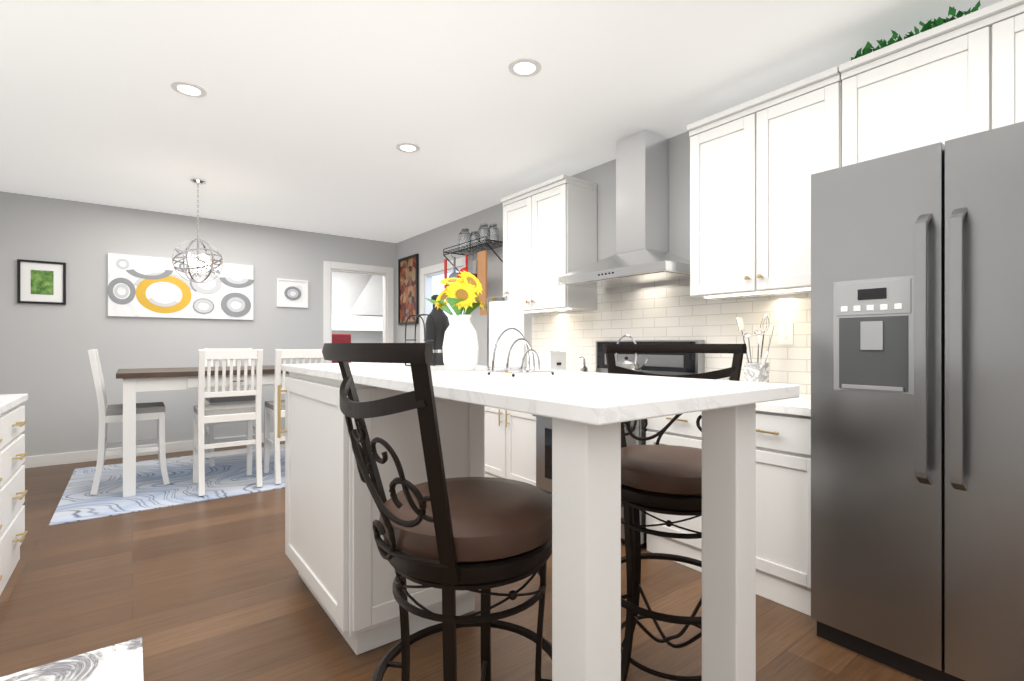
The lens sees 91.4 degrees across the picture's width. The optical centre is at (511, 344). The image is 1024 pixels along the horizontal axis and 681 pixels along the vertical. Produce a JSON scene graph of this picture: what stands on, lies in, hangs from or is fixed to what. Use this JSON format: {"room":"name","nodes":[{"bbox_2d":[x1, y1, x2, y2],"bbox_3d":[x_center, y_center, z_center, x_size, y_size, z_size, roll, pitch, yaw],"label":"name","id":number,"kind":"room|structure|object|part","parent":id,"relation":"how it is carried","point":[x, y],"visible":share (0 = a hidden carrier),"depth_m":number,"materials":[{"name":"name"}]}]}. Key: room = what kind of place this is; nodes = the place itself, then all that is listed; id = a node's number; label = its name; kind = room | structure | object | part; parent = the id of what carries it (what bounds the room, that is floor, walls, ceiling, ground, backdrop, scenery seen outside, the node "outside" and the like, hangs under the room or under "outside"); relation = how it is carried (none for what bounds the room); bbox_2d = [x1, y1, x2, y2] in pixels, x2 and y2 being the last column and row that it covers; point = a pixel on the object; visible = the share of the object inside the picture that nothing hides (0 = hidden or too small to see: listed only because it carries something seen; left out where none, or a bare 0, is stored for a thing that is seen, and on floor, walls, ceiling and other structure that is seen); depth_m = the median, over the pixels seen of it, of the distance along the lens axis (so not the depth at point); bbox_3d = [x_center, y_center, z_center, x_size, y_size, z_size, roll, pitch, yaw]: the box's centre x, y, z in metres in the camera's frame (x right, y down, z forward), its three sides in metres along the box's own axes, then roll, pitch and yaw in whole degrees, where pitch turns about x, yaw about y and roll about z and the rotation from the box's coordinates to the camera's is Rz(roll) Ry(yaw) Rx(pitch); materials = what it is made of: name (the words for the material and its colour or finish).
{"room":"dining room and kitchen","nodes":[
{"label":"dining room and kitchen","id":0,"kind":"room"},
{"bbox_2d":[0,191,395,456],"bbox_3d":[-3.317,-0.125,5.768,4.190,2.590,0.100,0,0,-37],"label":"wall","id":1,"kind":"structure","parent":0,"point":[45,365],"depth_m":5.15,"materials":[{"name":"grey paint"}]},
{"bbox_2d":[17,259,65,304],"bbox_3d":[-4.501,-0.595,4.788,0.340,0.410,0.025,0,0,-37],"label":"picture frame","id":2,"kind":"object","parent":1,"relation":"attached to","point":[41,282],"visible":0.98,"depth_m":4.78,"materials":[{"name":"black"}]},
{"bbox_2d":[22,432,284,467],"bbox_3d":[-3.628,1.115,5.458,3.060,0.110,0.018,0,0,-37],"label":"baseboard","id":3,"kind":"structure","parent":1,"relation":"attached to","point":[64,458],"depth_m":4.98,"materials":[{"name":"white wood"}]},
{"bbox_2d":[107,253,253,319],"bbox_3d":[-3.575,-0.610,5.482,1.344,0.640,0.040,0,0,-37],"label":"picture","id":4,"kind":"object","parent":1,"relation":"attached to","point":[147,286],"visible":0.94,"depth_m":5.40,"materials":[{"name":"white"}]},
{"bbox_2d":[277,278,307,307],"bbox_3d":[-2.701,-0.630,6.155,0.360,0.340,0.025,0,0,-37],"label":"picture frame","id":5,"kind":"object","parent":1,"relation":"attached to","point":[300,285],"depth_m":6.15,"materials":[{"name":"white"}]},
{"bbox_3d":[-2.695,-0.630,6.148,0.196,0.169,0.001,0,0,-37],"label":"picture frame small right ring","id":6,"kind":"part","parent":5,"relation":"part of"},
{"bbox_2d":[323,261,393,362],"bbox_3d":[-2.061,0.050,6.709,0.950,2.240,0.120,0,0,-37],"label":"door frame","id":7,"kind":"structure","parent":1,"relation":"attached to","point":[329,267],"depth_m":6.68,"materials":[{"name":"white wood"}]},
{"bbox_2d":[332,271,382,342],"bbox_3d":[-3.380,-0.125,8.671,2.700,2.590,0.100,0,0,-37],"label":"wall","id":8,"kind":"structure","parent":0,"point":[347,289],"depth_m":8.96,"materials":[{"name":"grey paint"}]},
{"bbox_2d":[332,315,382,330],"bbox_3d":[-3.289,-0.380,8.550,2.500,0.260,0.198,0,0,-37],"label":"trim","id":9,"kind":"structure","parent":8,"relation":"attached to","point":[355,323],"depth_m":8.86,"materials":[{"name":"white wood"}]},
{"bbox_2d":[349,275,382,315],"bbox_3d":[-2.546,-0.975,8.977,0.800,0.890,0.001,0,0,-37],"label":"wall","id":10,"kind":"structure","parent":0,"point":[369,301],"depth_m":8.99,"materials":[{"name":"grey paint"}]},
{"bbox_2d":[432,271,462,322],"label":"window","id":11,"kind":"structure","parent":0,"point":[437,287],"depth_m":7.18,"materials":[{"name":"white"}]},
{"bbox_2d":[0,441,921,680],"bbox_3d":[-1.124,1.200,4.169,5.950,0.060,11.400,0,0,-37],"label":"floor","id":12,"kind":"structure","parent":0,"point":[213,590],"depth_m":2.18,"materials":[{"name":"brown wood"}]},
{"bbox_2d":[0,410,7,594],"bbox_3d":[-2.371,0.739,1.794,0.668,0.862,0.625,0,0,-37],"label":"base cabinet","id":13,"kind":"object","parent":12,"relation":"on","point":[3,413],"depth_m":2.30,"materials":[{"name":"white wood"}]},
{"bbox_2d":[8,398,27,579],"bbox_3d":[-2.749,0.739,2.292,0.668,0.862,0.625,0,0,-37],"label":"base cabinet","id":14,"kind":"object","parent":12,"relation":"on","point":[13,491],"depth_m":2.52,"materials":[{"name":"white wood"}]},
{"bbox_2d":[0,394,27,409],"bbox_3d":[-2.182,0.288,1.551,0.680,0.036,2.530,0,0,-37],"label":"countertop","id":15,"kind":"structure","parent":14,"relation":"on","point":[6,400],"depth_m":2.50,"materials":[{"name":"white stone"}]},
{"bbox_2d":[0,637,143,680],"bbox_3d":[-1.391,1.165,1.468,0.500,0.008,0.920,0,0,-37],"label":"kitchen mat","id":16,"kind":"object","parent":12,"relation":"on","point":[122,661],"visible":1,"depth_m":1.80,"materials":[{"name":"fabric"}]},
{"bbox_2d":[49,447,284,525],"bbox_3d":[-2.570,1.165,4.684,2.430,0.007,1.830,0,0,-37],"label":"dining rug","id":17,"kind":"object","parent":12,"relation":"on","point":[226,476],"visible":0.5,"depth_m":4.09,"materials":[{"name":"blue fabric"}]},
{"bbox_2d":[88,349,169,494],"bbox_3d":[-3.168,0.597,4.149,0.519,1.119,0.440,0,0,-37],"label":"dining chair","id":18,"kind":"object","parent":17,"relation":"on","point":[144,411],"visible":1,"depth_m":4.02,"materials":[{"name":"white wood"}]},
{"bbox_2d":[116,365,288,497],"bbox_3d":[-2.580,0.688,4.557,1.600,0.946,0.860,0,0,-37],"label":"dining table","id":19,"kind":"object","parent":17,"relation":"on","point":[152,379],"visible":0.65,"depth_m":3.90,"materials":[{"name":"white wood"}]},
{"bbox_2d":[193,349,262,495],"bbox_3d":[-2.345,0.597,4.115,0.440,1.119,0.519,0,0,-37],"label":"dining chair","id":20,"kind":"object","parent":17,"relation":"on","point":[249,412],"visible":1,"depth_m":3.99,"materials":[{"name":"white wood"}]},
{"bbox_2d":[204,348,254,465],"bbox_3d":[-2.830,0.597,5.052,0.440,1.119,0.519,0,0,-37],"label":"dining chair","id":21,"kind":"object","parent":17,"relation":"on","point":[208,433],"visible":0.29,"depth_m":4.91,"materials":[{"name":"white wood"}]},
{"bbox_2d":[263,349,329,483],"bbox_3d":[-1.915,0.597,4.441,0.440,1.119,0.519,0,0,-37],"label":"dining chair","id":22,"kind":"object","parent":17,"relation":"on","point":[275,445],"visible":0.33,"depth_m":4.20,"materials":[{"name":"white wood"}]},
{"bbox_2d":[332,334,350,362],"bbox_3d":[-2.639,0.500,7.802,0.390,1.340,0.420,0,0,-37],"label":"armchair","id":23,"kind":"object","parent":12,"relation":"on","point":[341,338],"visible":0.06,"depth_m":7.87,"materials":[{"name":"red fabric"}]},
{"bbox_2d":[322,343,551,680],"bbox_3d":[-0.147,0.586,1.192,0.568,1.177,0.521,0,0,-37],"label":"bar stool","id":24,"kind":"object","parent":12,"relation":"on","point":[483,536],"visible":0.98,"depth_m":1.04,"materials":[{"name":"black metal"}]},
{"bbox_2d":[485,406,535,485],"bbox_3d":[0.184,0.720,4.063,0.653,0.900,0.850,0,0,-37],"label":"base cabinet","id":25,"kind":"object","parent":12,"relation":"on","point":[510,444],"visible":0.35,"depth_m":3.84,"materials":[{"name":"white wood"}]},
{"bbox_2d":[527,351,565,370],"bbox_3d":[0.281,0.161,3.997,0.170,0.217,0.292,0,0,-37],"label":"toaster","id":26,"kind":"object","parent":25,"relation":"on","point":[552,360],"visible":0.58,"depth_m":3.90,"materials":[{"name":"white"}]},
{"bbox_2d":[579,356,587,371],"bbox_3d":[0.546,0.180,3.855,0.084,0.179,0.055,0,0,-37],"label":"soap pump","id":27,"kind":"object","parent":25,"relation":"on","point":[584,367],"visible":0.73,"depth_m":3.85,"materials":[{"name":"silver metal"}]},
{"bbox_2d":[277,370,755,680],"bbox_3d":[-0.285,0.651,1.864,0.664,1.038,2.085,0,0,-37],"label":"kitchen island","id":28,"kind":"object","parent":12,"relation":"on","point":[346,572],"depth_m":1.23,"materials":[{"name":"white wood"}]},
{"bbox_2d":[281,362,799,429],"bbox_3d":[-0.226,0.116,1.894,0.730,0.032,2.170,0,0,-37],"label":"island countertop","id":29,"kind":"structure","parent":28,"relation":"on","point":[601,399],"depth_m":1.15,"materials":[{"name":"white stone"}]},
{"bbox_2d":[405,314,435,365],"bbox_3d":[-0.425,-0.020,2.314,0.106,0.237,0.105,0,0,-37],"label":"wire stand","id":30,"kind":"object","parent":29,"relation":"on","point":[420,315],"visible":0.81,"depth_m":2.30,"materials":[{"name":"black metal"}]},
{"bbox_2d":[425,294,449,364],"bbox_3d":[-0.368,-0.074,2.470,0.123,0.347,0.123,0,0,-37],"label":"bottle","id":31,"kind":"object","parent":29,"relation":"on","point":[441,319],"visible":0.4,"depth_m":2.42,"materials":[{"name":"black glass"}]},
{"bbox_2d":[424,270,486,369],"bbox_3d":[-0.216,-0.097,1.984,0.330,0.392,0.274,0,0,-37],"label":"vase","id":32,"kind":"object","parent":29,"relation":"on","point":[460,345],"visible":1,"depth_m":1.92,"materials":[{"name":"white ceramic"}]},
{"bbox_2d":[487,296,504,366],"bbox_3d":[-0.067,-0.054,2.172,0.088,0.306,0.088,0,0,-37],"label":"steel canister","id":33,"kind":"object","parent":29,"relation":"on","point":[494,298],"visible":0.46,"depth_m":2.15,"materials":[{"name":"silver metal"}]},
{"bbox_2d":[487,291,525,370],"bbox_3d":[-0.021,-0.054,1.930,0.150,0.306,0.150,0,0,-37],"label":"paper towel holder","id":34,"kind":"object","parent":29,"relation":"on","point":[505,314],"visible":0.75,"depth_m":1.87,"materials":[{"name":"white paper"}]},
{"bbox_2d":[487,327,554,376],"bbox_3d":[0.029,0.021,1.616,0.175,0.156,0.140,0,0,-37],"label":"napkin holder","id":35,"kind":"object","parent":29,"relation":"on","point":[521,370],"visible":1,"depth_m":1.61,"materials":[{"name":"silver metal"}]},
{"bbox_2d":[533,340,704,548],"bbox_3d":[0.678,0.570,3.339,0.739,1.200,0.880,0,0,-37],"label":"range","id":36,"kind":"object","parent":12,"relation":"on","point":[675,363],"visible":0.08,"depth_m":3.39,"materials":[{"name":"silver metal"}]},
{"bbox_2d":[616,334,647,371],"bbox_3d":[0.733,0.080,3.087,0.190,0.286,0.258,0,0,-37],"label":"tea kettle","id":37,"kind":"object","parent":36,"relation":"on","point":[629,364],"visible":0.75,"depth_m":3.06,"materials":[{"name":"silver metal"}]},
{"bbox_2d":[603,344,746,680],"bbox_3d":[0.535,0.586,1.726,0.620,1.177,0.623,0,0,-37],"label":"bar stool","id":38,"kind":"object","parent":12,"relation":"on","point":[660,479],"visible":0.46,"depth_m":1.58,"materials":[{"name":"black metal"}]},
{"bbox_2d":[646,394,810,615],"bbox_3d":[1.262,0.720,2.643,0.653,0.900,0.915,0,0,-37],"label":"base cabinet","id":39,"kind":"object","parent":12,"relation":"on","point":[783,501],"visible":0.44,"depth_m":2.26,"materials":[{"name":"white wood"}]},
{"bbox_2d":[736,315,774,382],"bbox_3d":[1.349,0.054,2.759,0.187,0.430,0.210,0,0,-37],"label":"utensil crock","id":40,"kind":"object","parent":39,"relation":"on","point":[757,371],"visible":0.85,"depth_m":2.72,"materials":[{"name":"stone"}]},
{"bbox_2d":[811,121,1023,680],"bbox_3d":[1.747,0.245,1.847,0.838,1.850,0.910,0,0,-37],"label":"refrigerator","id":41,"kind":"object","parent":12,"relation":"on","point":[917,412],"visible":1,"depth_m":1.70,"materials":[{"name":"grey metal"}]},
{"bbox_2d":[0,0,1002,242],"bbox_3d":[-0.783,-1.450,2.513,4.290,0.060,8.350,0,0,-37],"label":"ceiling","id":42,"kind":"structure","parent":0,"point":[306,115],"depth_m":2.79,"materials":[{"name":"white paint"}]},
{"bbox_2d":[171,81,206,97],"bbox_3d":[-1.796,-1.417,2.780,0.168,0.006,0.168,0,0,44],"label":"recessed light","id":43,"kind":"object","parent":42,"relation":"in","point":[184,88],"depth_m":2.77,"materials":[{"name":"white"}]},
{"bbox_2d":[172,178,222,282],"bbox_3d":[-2.713,-0.976,4.318,0.375,0.886,0.375,0,0,-37],"label":"pendant chandelier","id":44,"kind":"object","parent":42,"relation":"hanging from","point":[187,256],"visible":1,"depth_m":4.30,"materials":[{"name":"silver metal"}]},
{"bbox_2d":[396,143,419,152],"bbox_3d":[-0.749,-1.417,3.600,0.168,0.006,0.168,0,0,44],"label":"recessed light","id":45,"kind":"object","parent":42,"relation":"in","point":[404,147],"depth_m":3.59,"materials":[{"name":"white"}]},
{"bbox_2d":[508,58,540,76],"bbox_3d":[0.065,-1.417,2.560,0.168,0.006,0.168,0,0,44],"label":"recessed light","id":46,"kind":"object","parent":42,"relation":"in","point":[524,67],"depth_m":2.55,"materials":[{"name":"white"}]},
{"bbox_2d":[396,131,689,367],"bbox_3d":[0.872,-0.125,3.769,0.132,2.590,8.350,0,0,-37],"label":"wall","id":47,"kind":"structure","parent":0,"point":[429,246],"depth_m":5.07,"materials":[{"name":"grey paint"}]},
{"bbox_2d":[420,256,468,342],"bbox_3d":[-0.782,0.100,5.960,0.120,2.140,1.140,0,0,-37],"label":"door frame","id":48,"kind":"structure","parent":47,"relation":"attached to","point":[431,271],"depth_m":6.31,"materials":[{"name":"white wood"}]},
{"bbox_2d":[443,224,502,314],"bbox_3d":[-0.380,-0.749,5.060,0.356,0.937,0.812,0,0,-37],"label":"shelf","id":49,"kind":"object","parent":47,"relation":"attached to","point":[483,236],"visible":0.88,"depth_m":4.90,"materials":[{"name":"black metal"}]},
{"bbox_2d":[500,174,596,313],"bbox_3d":[0.282,-0.773,4.166,0.371,1.003,0.805,0,0,-37],"label":"upper cabinet","id":50,"kind":"object","parent":47,"relation":"attached to","point":[549,232],"visible":0.85,"depth_m":3.93,"materials":[{"name":"white wood"}]},
{"bbox_2d":[559,335,565,348],"bbox_3d":[0.434,-0.020,4.272,0.005,0.120,0.080,0,0,-37],"label":"outlet","id":51,"kind":"object","parent":47,"relation":"attached to","point":[562,338],"depth_m":4.27,"materials":[{"name":"white plastic"}]},
{"bbox_2d":[558,129,689,288],"bbox_3d":[0.800,-0.922,3.382,0.493,0.992,0.910,0,0,-37],"label":"range hood","id":52,"kind":"object","parent":47,"relation":"attached to","point":[642,256],"visible":0.96,"depth_m":3.35,"materials":[{"name":"silver metal"}]},
{"bbox_2d":[532,279,810,393],"bbox_3d":[0.996,-0.095,3.543,0.008,0.730,2.680,0,0,-37],"label":"tile backsplash","id":53,"kind":"structure","parent":47,"relation":"attached to","point":[673,310],"depth_m":3.33,"materials":[{"name":"white tile"}]},
{"bbox_2d":[687,66,841,299],"bbox_3d":[1.393,-0.773,2.702,0.371,1.003,0.780,0,0,-37],"label":"upper cabinet","id":54,"kind":"object","parent":47,"relation":"attached to","point":[756,163],"visible":0.77,"depth_m":2.59,"materials":[{"name":"white wood"}]},
{"bbox_2d":[778,323,792,344],"bbox_3d":[1.540,-0.060,2.814,0.007,0.120,0.080,0,0,-37],"label":"outlet","id":55,"kind":"object","parent":47,"relation":"attached to","point":[785,333],"depth_m":2.81,"materials":[{"name":"white plastic"}]},
{"bbox_2d":[839,0,1023,166],"bbox_3d":[1.936,-0.990,1.987,0.371,0.570,1.005,0,0,-37],"label":"upper cabinet","id":56,"kind":"object","parent":47,"relation":"attached to","point":[962,76],"visible":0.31,"depth_m":2.02,"materials":[{"name":"white wood"}]},
{"bbox_2d":[851,0,980,59],"bbox_3d":[1.720,-1.318,2.153,0.191,0.081,0.464,0,0,-37],"label":"garland","id":57,"kind":"object","parent":56,"relation":"on","point":[928,25],"visible":0.27,"depth_m":2.09,"materials":[{"name":"green plant"}]}
]}

